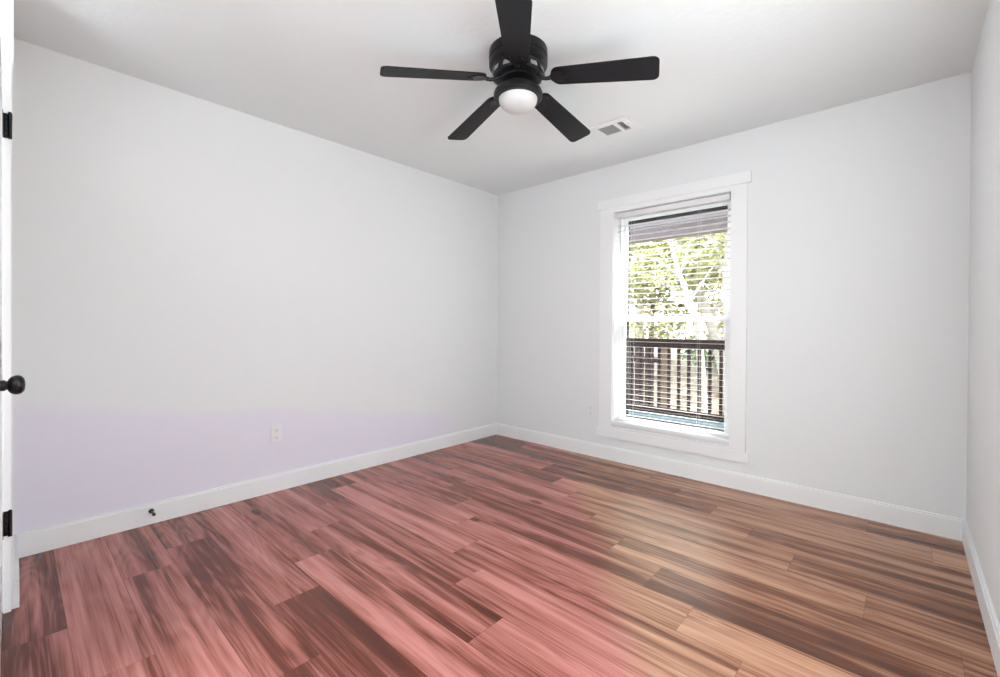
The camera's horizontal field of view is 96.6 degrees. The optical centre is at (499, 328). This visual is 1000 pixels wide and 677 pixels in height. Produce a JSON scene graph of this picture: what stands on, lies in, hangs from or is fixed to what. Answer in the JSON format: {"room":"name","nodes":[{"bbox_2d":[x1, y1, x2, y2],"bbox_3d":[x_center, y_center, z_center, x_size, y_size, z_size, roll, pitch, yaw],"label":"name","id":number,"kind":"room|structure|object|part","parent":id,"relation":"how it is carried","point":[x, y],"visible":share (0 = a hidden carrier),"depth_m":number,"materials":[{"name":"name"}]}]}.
{"room":"empty bedroom","nodes":[
{"label":"empty bedroom","id":0,"kind":"room"},
{"bbox_2d":[0,0,13,611],"bbox_3d":[-2.350,-0.134,1.288,0.115,2.440,1.275,1,0,42],"label":"wall","id":1,"kind":"structure","parent":0,"point":[6,6],"depth_m":1.71,"materials":[{"name":"white paint"}]},
{"bbox_2d":[1,60,11,613],"bbox_3d":[-2.218,0.036,1.421,0.133,2.100,0.889,1,0,42],"label":"door frame","id":2,"kind":"structure","parent":1,"relation":"attached to","point":[6,66],"depth_m":1.70,"materials":[{"name":"paint"}]},
{"bbox_2d":[0,38,25,666],"bbox_3d":[-1.597,0.069,1.400,0.814,2.018,0.135,1,0,42],"label":"door","id":3,"kind":"structure","parent":1,"relation":"in","point":[16,384],"depth_m":1.58,"materials":[{"name":"paint"}]},
{"bbox_3d":[-1.317,0.153,1.203,0.062,0.062,0.050,1,0,42],"label":"knob","id":4,"kind":"part","parent":3,"relation":"part of","materials":[{"name":"black metal"}]},
{"bbox_2d":[14,38,497,533],"bbox_3d":[-1.614,-0.139,2.907,0.120,2.640,4.900,1,0,42],"label":"wall","id":5,"kind":"structure","parent":0,"point":[194,277],"depth_m":2.68,"materials":[{"name":"white paint"}]},
{"bbox_2d":[17,423,496,557],"bbox_3d":[-1.152,1.025,3.328,0.015,0.112,3.335,1,0,42],"label":"baseboard","id":6,"kind":"structure","parent":5,"relation":"attached to","point":[44,539],"depth_m":2.69,"materials":[{"name":"paint"}]},
{"bbox_2d":[148,509,155,515],"bbox_3d":[-1.901,1.010,2.438,0.076,0.025,0.025,1,0,42],"label":"door stop","id":7,"kind":"object","parent":6,"relation":"attached to","point":[150,510],"visible":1,"depth_m":2.44,"materials":[{"name":"black metal"}]},
{"bbox_2d":[271,424,281,442],"bbox_3d":[-1.487,0.700,2.961,0.008,0.115,0.070,1,0,42],"label":"wall outlet","id":8,"kind":"object","parent":5,"relation":"attached to","point":[276,430],"visible":1,"depth_m":2.96,"materials":[{"name":"plastic"}]},
{"bbox_2d":[0,435,997,676],"bbox_3d":[-0.356,1.096,1.740,3.372,0.002,4.670,1,0,42],"label":"floor","id":9,"kind":"structure","parent":0,"point":[495,555],"depth_m":1.89,"materials":[{"name":"brown wood"}]},
{"bbox_2d":[14,0,989,194],"bbox_3d":[-0.331,-1.404,1.737,3.572,0.120,4.900,1,0,42],"label":"ceiling","id":10,"kind":"structure","parent":0,"point":[312,67],"depth_m":2.22,"materials":[{"name":"white paint"}]},
{"bbox_2d":[380,0,659,141],"bbox_3d":[0.105,-1.197,2.197,1.252,0.294,1.226,1,0,42],"label":"ceiling fan","id":11,"kind":"object","parent":10,"relation":"hanging from","point":[518,59],"visible":1,"depth_m":2.06,"materials":[{"name":"metal"}]},
{"bbox_3d":[-0.301,-1.170,2.049,0.485,0.006,0.134,-6,14,-16],"label":"fan blade","id":12,"kind":"part","parent":11,"relation":"part of","materials":[{"name":"black wood"}]},
{"bbox_3d":[-0.136,-1.171,2.502,0.134,0.006,0.485,-14,2,-34],"label":"fan blade","id":13,"kind":"part","parent":11,"relation":"part of","materials":[{"name":"black wood"}]},
{"bbox_3d":[0.061,-1.166,1.759,0.134,0.006,0.485,12,7,2],"label":"fan blade","id":14,"kind":"part","parent":11,"relation":"part of","materials":[{"name":"black wood"}]},
{"bbox_3d":[0.087,-1.082,2.164,0.188,0.064,0.188,1,0,42],"label":"light globe","id":15,"kind":"part","parent":11,"relation":"part of","materials":[{"name":"white glass"}]},
{"bbox_3d":[0.341,-1.169,2.481,0.134,0.006,0.485,-14,-15,36],"label":"fan blade","id":16,"kind":"part","parent":11,"relation":"part of","materials":[{"name":"black wood"}]},
{"bbox_3d":[0.469,-1.165,2.025,0.485,0.006,0.134,7,-9,20],"label":"fan blade","id":17,"kind":"part","parent":11,"relation":"part of","materials":[{"name":"black wood"}]},
{"bbox_2d":[590,115,640,138],"bbox_3d":[0.770,-1.334,2.972,0.256,0.022,0.224,1,0,42],"label":"ceiling vent","id":18,"kind":"object","parent":10,"relation":"in","point":[621,125],"visible":1,"depth_m":2.96,"materials":[{"name":"white metal"}]},
{"bbox_3d":[0.741,-1.340,2.997,0.113,0.010,0.134,1,0,42],"label":"louvre panel","id":19,"kind":"part","parent":18,"relation":"part of","materials":[{"name":"grey metal"}]},
{"bbox_3d":[0.815,-1.339,2.930,0.042,0.010,0.134,1,0,42],"label":"louvre panel","id":20,"kind":"part","parent":18,"relation":"part of","materials":[{"name":"grey metal"}]},
{"bbox_2d":[497,71,971,519],"bbox_3d":[1.258,-0.125,3.495,3.332,2.640,0.160,1,0,42],"label":"wall","id":21,"kind":"structure","parent":0,"point":[859,211],"depth_m":2.73,"materials":[{"name":"white paint"}]},
{"bbox_2d":[587,403,594,417],"bbox_3d":[0.778,0.705,3.819,0.070,0.115,0.008,1,0,42],"label":"wall outlet","id":22,"kind":"object","parent":21,"relation":"attached to","point":[590,407],"visible":1,"depth_m":3.82,"materials":[{"name":"plastic"}]},
{"bbox_2d":[596,170,751,463],"bbox_3d":[1.308,-0.080,3.439,1.156,1.968,0.192,1,0,42],"label":"window","id":23,"kind":"structure","parent":21,"relation":"in","point":[737,183],"depth_m":3.29,"materials":[{"name":"paint"}]},
{"bbox_3d":[1.284,0.778,3.414,0.893,0.026,0.122,1,0,42],"label":"sill","id":24,"kind":"part","parent":23,"relation":"part of","materials":[{"name":"paint"}]},
{"bbox_2d":[616,193,730,436],"bbox_3d":[1.289,-0.093,3.408,0.864,1.704,0.073,1,0,42],"label":"window blind","id":25,"kind":"object","parent":23,"relation":"attached to","point":[724,197],"visible":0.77,"depth_m":3.39,"materials":[{"name":"white plastic"}]},
{"bbox_3d":[1.073,-0.080,3.617,0.001,1.643,0.054,1,0,42],"label":"ladder cord","id":26,"kind":"part","parent":25,"relation":"part of","materials":[{"name":"white fabric"}]},
{"bbox_3d":[1.290,0.753,3.419,0.864,0.012,0.032,1,0,42],"label":"rail","id":27,"kind":"part","parent":25,"relation":"part of","materials":[{"name":"white plastic"}]},
{"bbox_3d":[1.457,-0.076,3.266,0.001,1.643,0.054,1,0,42],"label":"ladder cord","id":28,"kind":"part","parent":25,"relation":"part of","materials":[{"name":"white fabric"}]},
{"bbox_3d":[1.345,-0.092,3.469,0.884,1.712,0.078,1,0,42],"label":"frame","id":29,"kind":"part","parent":23,"relation":"part of","materials":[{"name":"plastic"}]},
{"bbox_3d":[1.330,0.332,3.459,0.839,0.852,0.031,1,0,42],"label":"sash","id":30,"kind":"part","parent":23,"relation":"part of","materials":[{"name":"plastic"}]},
{"bbox_3d":[1.358,-0.489,3.479,0.839,0.874,0.030,1,0,42],"label":"sash","id":31,"kind":"part","parent":23,"relation":"part of","materials":[{"name":"plastic"}]},
{"bbox_3d":[1.379,-0.089,3.499,0.817,1.680,0.008,1,0,42],"label":"screen frame","id":32,"kind":"part","parent":23,"relation":"part of","materials":[{"name":"white plastic"}]},
{"bbox_2d":[497,423,963,540],"bbox_3d":[1.192,1.038,3.437,3.312,0.112,0.015,1,0,42],"label":"baseboard","id":33,"kind":"structure","parent":21,"relation":"attached to","point":[950,527],"depth_m":2.92,"materials":[{"name":"paint"}]},
{"bbox_2d":[966,0,999,624],"bbox_3d":[0.936,-0.110,0.581,0.120,2.640,4.900,1,0,42],"label":"wall","id":34,"kind":"structure","parent":0,"point":[983,416],"depth_m":1.81,"materials":[{"name":"white paint"}]},
{"bbox_2d":[962,519,999,676],"bbox_3d":[0.872,1.052,0.624,0.015,0.112,4.604,1,0,42],"label":"baseboard","id":35,"kind":"structure","parent":34,"relation":"attached to","point":[992,627],"depth_m":1.70,"materials":[{"name":"paint"}]},
{"bbox_3d":[-2.162,-0.136,1.898,0.430,2.440,0.120,1,0,42],"label":"wall","id":36,"kind":"structure","parent":0,"visible":0},
{"bbox_2d":[14,534,19,608],"bbox_3d":[-2.080,1.028,1.915,0.547,0.112,0.015,1,0,42],"label":"baseboard","id":37,"kind":"structure","parent":36,"relation":"attached to","point":[16,549],"depth_m":1.76,"materials":[{"name":"paint"}]},
{"label":"outside","id":38,"kind":"structure","parent":0,"visible":0},
{"bbox_2d":[626,299,722,414],"bbox_3d":[10.892,-0.143,18.015,50.000,4.285,34.000,1,0,42],"label":"ground","id":39,"kind":"structure","parent":38,"point":[715,376],"depth_m":11.78,"materials":[{"name":"beige soil"}]},
{"bbox_2d":[626,347,666,407],"bbox_3d":[1.376,1.028,8.159,3.440,1.720,0.110,1,0,42],"label":"fence","id":40,"kind":"object","parent":39,"relation":"on","point":[637,349],"visible":0.02,"depth_m":7.21,"materials":[{"name":"wood"}]},
{"bbox_3d":[2.606,1.042,7.037,0.110,1.720,0.110,1,0,42],"label":"post","id":41,"kind":"part","parent":40,"relation":"part of","materials":[{"name":"wood"}]},
{"bbox_2d":[630,248,701,354],"bbox_3d":[5.112,-2.167,14.721,5.404,6.186,4.797,0,0,-37],"label":"tree","id":42,"kind":"object","parent":39,"relation":"on","point":[641,306],"visible":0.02,"depth_m":14.99,"materials":[{"name":"green plant"}]},
{"bbox_2d":[629,235,723,338],"bbox_3d":[3.894,-0.965,11.482,3.522,4.617,3.128,0,0,21],"label":"tree","id":43,"kind":"object","parent":39,"relation":"on","point":[652,329],"visible":0.26,"depth_m":10.88,"materials":[{"name":"green plant"}]},
{"bbox_2d":[630,232,725,373],"bbox_3d":[4.881,-0.855,10.456,3.296,4.628,4.105,0,0,-2],"label":"tree","id":44,"kind":"object","parent":39,"relation":"on","point":[713,328],"visible":0.17,"depth_m":10.11,"materials":[{"name":"green plant"}]},
{"bbox_2d":[630,234,726,412],"bbox_3d":[3.433,-0.473,8.582,2.561,4.414,1.322,1,0,42],"label":"tree","id":45,"kind":"object","parent":39,"relation":"on","point":[697,325],"visible":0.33,"depth_m":8.39,"materials":[{"name":"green plant"}]},
{"bbox_2d":[666,244,722,292],"bbox_3d":[7.535,-2.420,13.350,5.148,6.536,4.210,0,0,26],"label":"tree","id":46,"kind":"object","parent":39,"relation":"on","point":[716,281],"visible":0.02,"depth_m":14.00,"materials":[{"name":"green plant"}]},
{"bbox_2d":[676,330,722,369],"bbox_3d":[5.636,0.588,12.122,1.634,1.118,1.646,1,0,42],"label":"shrub","id":47,"kind":"object","parent":39,"relation":"on","point":[693,351],"visible":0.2,"depth_m":12.04,"materials":[{"name":"green plant"}]},
{"bbox_2d":[692,232,726,414],"bbox_3d":[4.258,-0.532,8.070,1.904,4.491,1.292,1,0,42],"label":"tree","id":48,"kind":"object","parent":39,"relation":"on","point":[723,268],"visible":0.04,"depth_m":8.09,"materials":[{"name":"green plant"}]},
{"bbox_3d":[2.352,-1.339,4.926,15.000,0.055,1.450,1,0,42],"label":"porch roof","id":49,"kind":"structure","parent":0,"visible":0},
{"bbox_2d":[630,211,727,229],"bbox_3d":[2.210,-1.286,4.771,15.000,0.040,1.030,1,0,42],"label":"ceiling","id":50,"kind":"structure","parent":49,"relation":"attached to","point":[716,214],"depth_m":5.23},
{"bbox_2d":[630,215,727,243],"bbox_3d":[2.500,-1.186,5.090,15.000,0.160,0.150,1,0,42],"label":"beam","id":51,"kind":"structure","parent":50,"relation":"attached to","point":[724,219],"depth_m":5.31,"materials":[{"name":"grey wood"}]},
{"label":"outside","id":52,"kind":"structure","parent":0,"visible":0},
{"bbox_2d":[625,409,723,431],"bbox_3d":[1.989,1.183,4.558,15.000,0.080,2.385,1,0,42],"label":"porch deck","id":53,"kind":"object","parent":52,"point":[707,423],"depth_m":5.57,"materials":[{"name":"wood"}]},
{"bbox_2d":[625,338,724,422],"bbox_3d":[2.067,0.633,5.379,6.890,1.012,0.187,1,0,42],"label":"deck railing","id":54,"kind":"object","parent":53,"relation":"on","point":[687,344],"visible":0.16,"depth_m":5.36,"materials":[{"name":"brown wood"}]},
{"bbox_3d":[2.080,1.009,5.399,6.800,0.070,0.038,1,0,42],"label":"rail","id":55,"kind":"part","parent":54,"relation":"part of","materials":[{"name":"wood"}]},
{"bbox_3d":[2.085,0.202,5.394,6.800,0.074,0.038,1,0,42],"label":"rail","id":56,"kind":"part","parent":54,"relation":"part of","materials":[{"name":"brown wood"}]},
{"bbox_3d":[2.085,0.146,5.394,6.800,0.037,0.140,1,0,42],"label":"cap rail","id":57,"kind":"part","parent":54,"relation":"part of","materials":[{"name":"brown wood"}]}
]}

